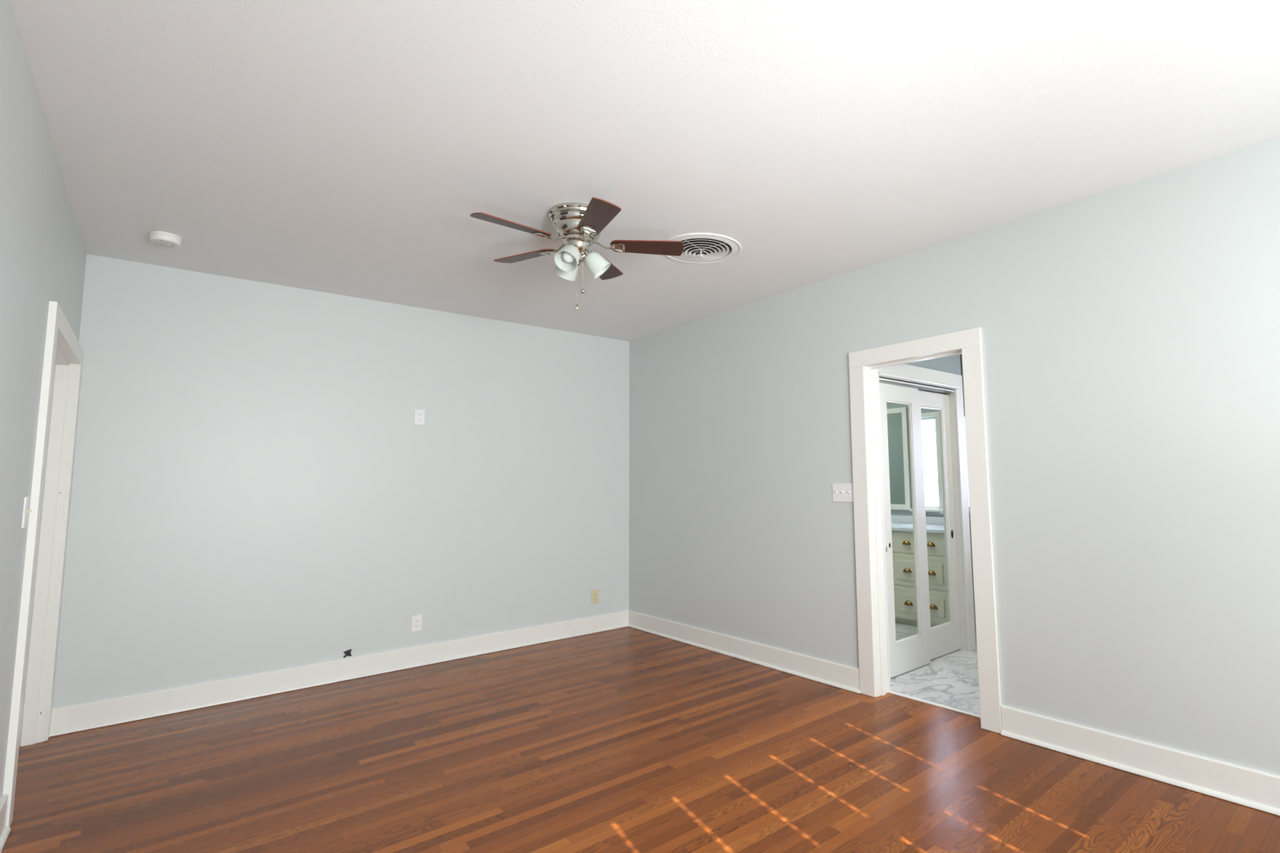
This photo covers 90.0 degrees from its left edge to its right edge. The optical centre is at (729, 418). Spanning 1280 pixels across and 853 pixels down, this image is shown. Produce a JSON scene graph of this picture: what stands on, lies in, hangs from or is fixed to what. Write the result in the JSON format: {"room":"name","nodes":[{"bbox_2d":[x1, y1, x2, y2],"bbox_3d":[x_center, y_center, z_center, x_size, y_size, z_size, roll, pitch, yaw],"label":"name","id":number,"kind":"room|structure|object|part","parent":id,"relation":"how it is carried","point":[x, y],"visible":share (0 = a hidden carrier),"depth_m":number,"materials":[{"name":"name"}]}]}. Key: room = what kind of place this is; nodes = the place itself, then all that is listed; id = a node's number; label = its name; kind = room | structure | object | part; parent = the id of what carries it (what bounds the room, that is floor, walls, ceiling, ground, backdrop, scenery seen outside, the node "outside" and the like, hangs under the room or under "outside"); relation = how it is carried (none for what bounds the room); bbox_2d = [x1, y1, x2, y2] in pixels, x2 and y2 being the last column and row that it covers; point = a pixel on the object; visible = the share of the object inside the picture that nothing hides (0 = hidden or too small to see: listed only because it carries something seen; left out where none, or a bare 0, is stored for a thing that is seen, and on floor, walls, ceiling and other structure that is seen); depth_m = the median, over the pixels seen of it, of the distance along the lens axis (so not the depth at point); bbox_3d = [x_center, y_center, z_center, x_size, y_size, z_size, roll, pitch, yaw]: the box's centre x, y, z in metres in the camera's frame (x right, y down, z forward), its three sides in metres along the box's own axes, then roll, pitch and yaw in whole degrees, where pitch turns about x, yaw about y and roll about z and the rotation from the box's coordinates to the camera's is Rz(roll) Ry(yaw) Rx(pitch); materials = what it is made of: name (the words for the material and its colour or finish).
{"room":"empty bedroom","nodes":[
{"label":"empty bedroom","id":0,"kind":"room"},
{"bbox_2d":[0,0,86,799],"bbox_3d":[-1.506,0.091,0.982,0.140,2.740,7.000,4,-8,-42],"label":"wall","id":1,"kind":"structure","parent":0,"point":[43,254],"depth_m":2.30,"materials":[{"name":"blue paint"}]},
{"bbox_2d":[0,794,10,852],"bbox_3d":[-0.982,1.332,0.420,0.032,0.145,5.675,4,-8,-42],"label":"baseboard","id":2,"kind":"structure","parent":1,"relation":"attached to","point":[5,830],"depth_m":2.46,"materials":[{"name":"white paint"}]},
{"bbox_3d":[-0.975,1.392,0.419,0.016,0.019,5.675,4,-8,-42],"label":"shoe moulding","id":3,"kind":"part","parent":2,"relation":"part of","materials":[{"name":"white paint"}]},
{"bbox_2d":[21,497,31,528],"bbox_3d":[-2.810,0.375,2.537,0.020,0.122,0.070,4,-8,-42],"label":"light switch","id":4,"kind":"object","parent":1,"relation":"attached to","point":[25,511],"visible":1,"depth_m":2.52,"materials":[{"name":"white plastic"}]},
{"bbox_2d":[2,301,84,826],"bbox_3d":[-3.388,0.618,3.061,0.164,2.157,1.317,4,-8,-42],"label":"door frame","id":5,"kind":"structure","parent":1,"relation":"in","point":[36,656],"depth_m":3.43,"materials":[{"name":"white paint"}]},
{"bbox_3d":[-2.929,0.616,2.653,0.024,2.063,0.100,4,-8,-42],"label":"casing","id":6,"kind":"part","parent":5,"relation":"part of","materials":[{"name":"white paint"}]},
{"bbox_3d":[-3.743,0.718,3.555,0.024,2.063,0.097,4,-8,-42],"label":"casing","id":7,"kind":"part","parent":5,"relation":"part of","materials":[{"name":"white paint"}]},
{"bbox_3d":[-3.351,-0.405,3.210,0.024,0.092,1.317,4,-8,-42],"label":"head casing","id":8,"kind":"part","parent":5,"relation":"part of","materials":[{"name":"white paint"}]},
{"bbox_2d":[52,253,629,708],"bbox_3d":[-2.429,0.498,4.929,4.065,2.740,0.140,4,-8,-42],"label":"wall","id":9,"kind":"structure","parent":0,"point":[256,488],"depth_m":4.42,"materials":[{"name":"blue paint"}]},
{"bbox_2d":[48,609,629,737],"bbox_3d":[-2.344,1.782,4.745,3.761,0.145,0.032,4,-8,-42],"label":"baseboard","id":10,"kind":"structure","parent":9,"relation":"attached to","point":[99,713],"depth_m":4.27,"materials":[{"name":"white paint"}]},
{"bbox_2d":[343,648,351,657],"bbox_3d":[-2.685,1.652,4.458,0.056,0.053,0.024,4,-8,-42],"label":"cable hole","id":11,"kind":"object","parent":9,"relation":"attached to","point":[348,652],"visible":1,"depth_m":4.46,"materials":[{"name":"black rubber"}]},
{"bbox_2d":[410,614,422,632],"bbox_3d":[-2.358,1.542,4.775,0.076,0.121,0.009,4,-8,-42],"label":"wall outlet","id":12,"kind":"object","parent":9,"relation":"attached to","point":[416,620],"visible":1,"depth_m":4.77,"materials":[{"name":"white plastic"}]},
{"bbox_2d":[413,408,425,425],"bbox_3d":[-2.403,-0.012,4.909,0.076,0.121,0.009,4,-8,-42],"label":"wall outlet","id":13,"kind":"object","parent":9,"relation":"attached to","point":[419,415],"visible":1,"depth_m":4.91,"materials":[{"name":"white plastic"}]},
{"bbox_2d":[591,589,599,604],"bbox_3d":[-1.228,1.623,5.786,0.076,0.121,0.009,4,-8,-42],"label":"wall outlet","id":14,"kind":"object","parent":9,"relation":"attached to","point":[594,593],"visible":1,"depth_m":5.78,"materials":[{"name":"beige plastic"}]},
{"bbox_2d":[0,622,1279,852],"bbox_3d":[0.838,1.658,2.921,6.385,0.061,7.200,4,-8,-42],"label":"floor","id":15,"kind":"structure","parent":0,"point":[624,740],"depth_m":2.94,"materials":[{"name":"brown wood"}]},
{"bbox_2d":[9,0,1279,341],"bbox_3d":[-0.066,-1.212,2.428,4.065,0.100,7.280,4,-8,-42],"label":"ceiling","id":16,"kind":"structure","parent":0,"point":[348,148],"depth_m":2.48,"materials":[{"name":"paint"}]},
{"bbox_2d":[148,231,182,247],"bbox_3d":[-3.116,-0.988,3.497,0.138,0.048,0.138,4,-8,-42],"label":"smoke detector","id":17,"kind":"object","parent":16,"relation":"attached to","point":[159,237],"visible":1,"depth_m":3.46,"materials":[{"name":"plastic"}]},
{"bbox_2d":[153,240,176,247],"bbox_3d":[-3.115,-0.966,3.494,0.090,0.003,0.092,-2,-6,12],"label":"grille","id":18,"kind":"object","parent":17,"relation":"attached to","point":[171,243],"depth_m":3.49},
{"bbox_2d":[470,197,684,310],"bbox_3d":[-0.804,-0.810,3.249,1.032,0.516,1.059,4,-8,-42],"label":"ceiling fan","id":19,"kind":"object","parent":16,"relation":"hanging from","point":[580,225],"visible":1,"depth_m":3.21,"materials":[{"name":"brown wood"}]},
{"bbox_3d":[-1.037,-0.927,3.034,0.386,0.006,0.136,5,4,-45],"label":"blade","id":20,"kind":"part","parent":19,"relation":"part of","materials":[{"name":"brown wood"}]},
{"bbox_3d":[-1.103,-0.885,3.445,0.386,0.006,0.136,-4,6,27],"label":"blade","id":21,"kind":"part","parent":19,"relation":"part of","materials":[{"name":"brown wood"}]},
{"bbox_3d":[-0.857,-0.793,3.342,0.119,0.137,0.137,4,-8,-42],"label":"lamp shade","id":22,"kind":"part","parent":19,"relation":"part of","materials":[{"name":"white glass"}]},
{"bbox_3d":[-0.807,-0.810,3.173,0.135,0.137,0.129,4,-8,-42],"label":"lamp shade","id":23,"kind":"part","parent":19,"relation":"part of","materials":[{"name":"white glass"}]},
{"bbox_3d":[-0.804,-0.824,3.190,0.069,0.077,0.061,4,-8,-42],"label":"bulb","id":24,"kind":"part","parent":19,"relation":"part of","materials":[{"name":"white glass"}]},
{"bbox_3d":[-0.738,-0.851,3.290,0.058,0.044,0.053,4,-8,-42],"label":"lamp arm","id":25,"kind":"part","parent":19,"relation":"part of","materials":[{"name":"silver metal"}]},
{"bbox_3d":[-0.684,-0.800,3.299,0.136,0.137,0.125,4,-8,-42],"label":"lamp shade","id":26,"kind":"part","parent":19,"relation":"part of","materials":[{"name":"white glass"}]},
{"bbox_3d":[-0.624,-0.939,2.970,0.136,0.006,0.386,15,-12,-25],"label":"blade","id":27,"kind":"part","parent":19,"relation":"part of","materials":[{"name":"brown wood"}]},
{"bbox_3d":[-0.731,-0.872,3.635,0.136,0.006,0.386,-14,-7,7],"label":"blade","id":28,"kind":"part","parent":19,"relation":"part of","materials":[{"name":"brown wood"}]},
{"bbox_3d":[-0.434,-0.905,3.341,0.386,0.006,0.136,0,-18,-9],"label":"blade","id":29,"kind":"part","parent":19,"relation":"part of","materials":[{"name":"brown wood"}]},
{"bbox_2d":[665,232,741,263],"bbox_3d":[-0.171,-0.998,3.803,0.488,0.050,0.488,4,-8,-42],"label":"ceiling vent","id":30,"kind":"object","parent":16,"relation":"in","point":[699,247],"visible":0.9,"depth_m":3.77,"materials":[{"name":"metal"}]},
{"bbox_2d":[904,354,966,637],"bbox_3d":[1.147,0.515,5.011,1.390,2.620,0.810,4,-8,-42],"label":"wall","id":31,"kind":"structure","parent":0,"point":[950,364],"depth_m":5.09,"materials":[{"name":"paint"}]},
{"bbox_2d":[878,364,975,681],"bbox_3d":[1.426,0.700,4.732,1.285,2.190,0.144,4,-8,-42],"label":"door frame","id":32,"kind":"structure","parent":31,"relation":"in","point":[922,379],"depth_m":5.04,"materials":[{"name":"white paint"}]},
{"bbox_3d":[1.015,0.714,4.309,0.110,2.090,0.020,4,-8,-42],"label":"casing","id":33,"kind":"part","parent":32,"relation":"part of","materials":[{"name":"white paint"}]},
{"bbox_2d":[879,382,930,677],"bbox_3d":[1.238,0.762,4.547,0.541,2.018,0.038,4,-8,-42],"label":"sliding door","id":34,"kind":"structure","parent":32,"relation":"attached to","point":[902,473],"depth_m":4.56,"materials":[{"name":"white paint"}]},
{"bbox_3d":[1.239,0.717,4.553,0.321,1.686,0.004,4,-8,-42],"label":"mirror panel","id":35,"kind":"part","parent":34,"relation":"part of","materials":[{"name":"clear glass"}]},
{"bbox_3d":[1.437,-0.343,4.808,1.285,0.100,0.020,4,-8,-42],"label":"head casing","id":36,"kind":"part","parent":32,"relation":"part of","materials":[{"name":"white paint"}]},
{"bbox_2d":[918,390,960,659],"bbox_3d":[1.597,0.795,4.925,0.540,2.018,0.038,4,-8,-42],"label":"sliding door","id":37,"kind":"structure","parent":32,"relation":"attached to","point":[934,407],"depth_m":4.96,"materials":[{"name":"white paint"}]},
{"bbox_3d":[1.599,0.749,4.931,0.323,1.686,0.004,4,-8,-42],"label":"mirror panel","id":38,"kind":"part","parent":37,"relation":"part of","materials":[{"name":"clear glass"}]},
{"bbox_3d":[1.890,0.779,5.090,0.110,2.090,0.020,4,-8,-42],"label":"casing","id":39,"kind":"part","parent":32,"relation":"part of","materials":[{"name":"white paint"}]},
{"bbox_2d":[628,136,1279,775],"bbox_3d":[1.412,0.310,3.590,0.130,2.740,7.000,4,-8,-42],"label":"wall","id":40,"kind":"structure","parent":0,"point":[1131,332],"depth_m":3.19,"materials":[{"name":"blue paint"}]},
{"bbox_2d":[627,610,859,693],"bbox_3d":[-0.065,1.775,4.998,0.032,0.145,2.668,4,-8,-42],"label":"baseboard","id":41,"kind":"structure","parent":40,"relation":"attached to","point":[832,673],"depth_m":4.71,"materials":[{"name":"white paint"}]},
{"bbox_2d":[831,483,853,502],"bbox_3d":[0.750,0.492,4.203,0.020,0.122,0.187,4,-8,-42],"label":"light switch","id":42,"kind":"object","parent":40,"relation":"attached to","point":[842,492],"visible":1,"depth_m":4.20,"materials":[{"name":"white plastic"}]},
{"bbox_2d":[848,327,1002,733],"bbox_3d":[1.173,0.616,3.829,0.166,2.185,0.908,4,-8,-42],"label":"door frame","id":43,"kind":"structure","parent":40,"relation":"in","point":[864,365],"depth_m":3.95,"materials":[{"name":"white paint"}]},
{"bbox_3d":[0.854,0.695,4.070,0.020,2.081,0.113,4,-8,-42],"label":"casing","id":44,"kind":"part","parent":43,"relation":"part of","materials":[{"name":"white paint"}]},
{"bbox_3d":[0.968,0.653,4.168,0.016,2.183,0.101,4,-8,-42],"label":"casing","id":45,"kind":"part","parent":43,"relation":"part of","materials":[{"name":"white paint"}]},
{"bbox_3d":[1.103,-0.425,3.884,0.020,0.102,0.908,4,-8,-42],"label":"head casing","id":46,"kind":"part","parent":43,"relation":"part of","materials":[{"name":"white paint"}]},
{"bbox_3d":[1.385,0.628,3.481,0.020,2.081,0.112,4,-8,-42],"label":"casing","id":47,"kind":"part","parent":43,"relation":"part of","materials":[{"name":"white paint"}]},
{"bbox_2d":[1000,705,1279,815],"bbox_3d":[2.570,1.447,2.078,0.032,0.145,3.405,4,-8,-42],"label":"baseboard","id":48,"kind":"structure","parent":40,"relation":"attached to","point":[1245,786],"depth_m":2.84,"materials":[{"name":"white paint"}]},
{"bbox_2d":[960,354,975,622],"bbox_3d":[3.082,0.511,5.244,0.120,2.620,3.050,4,-8,-42],"label":"wall","id":49,"kind":"structure","parent":0,"point":[961,357],"depth_m":6.00,"materials":[{"name":"paint"}]},
{"bbox_2d":[964,408,969,512],"bbox_3d":[2.301,0.406,6.044,0.110,1.010,0.460,4,-8,-42],"label":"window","id":50,"kind":"structure","parent":49,"relation":"in","point":[964,409],"depth_m":6.10,"materials":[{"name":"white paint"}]}
]}

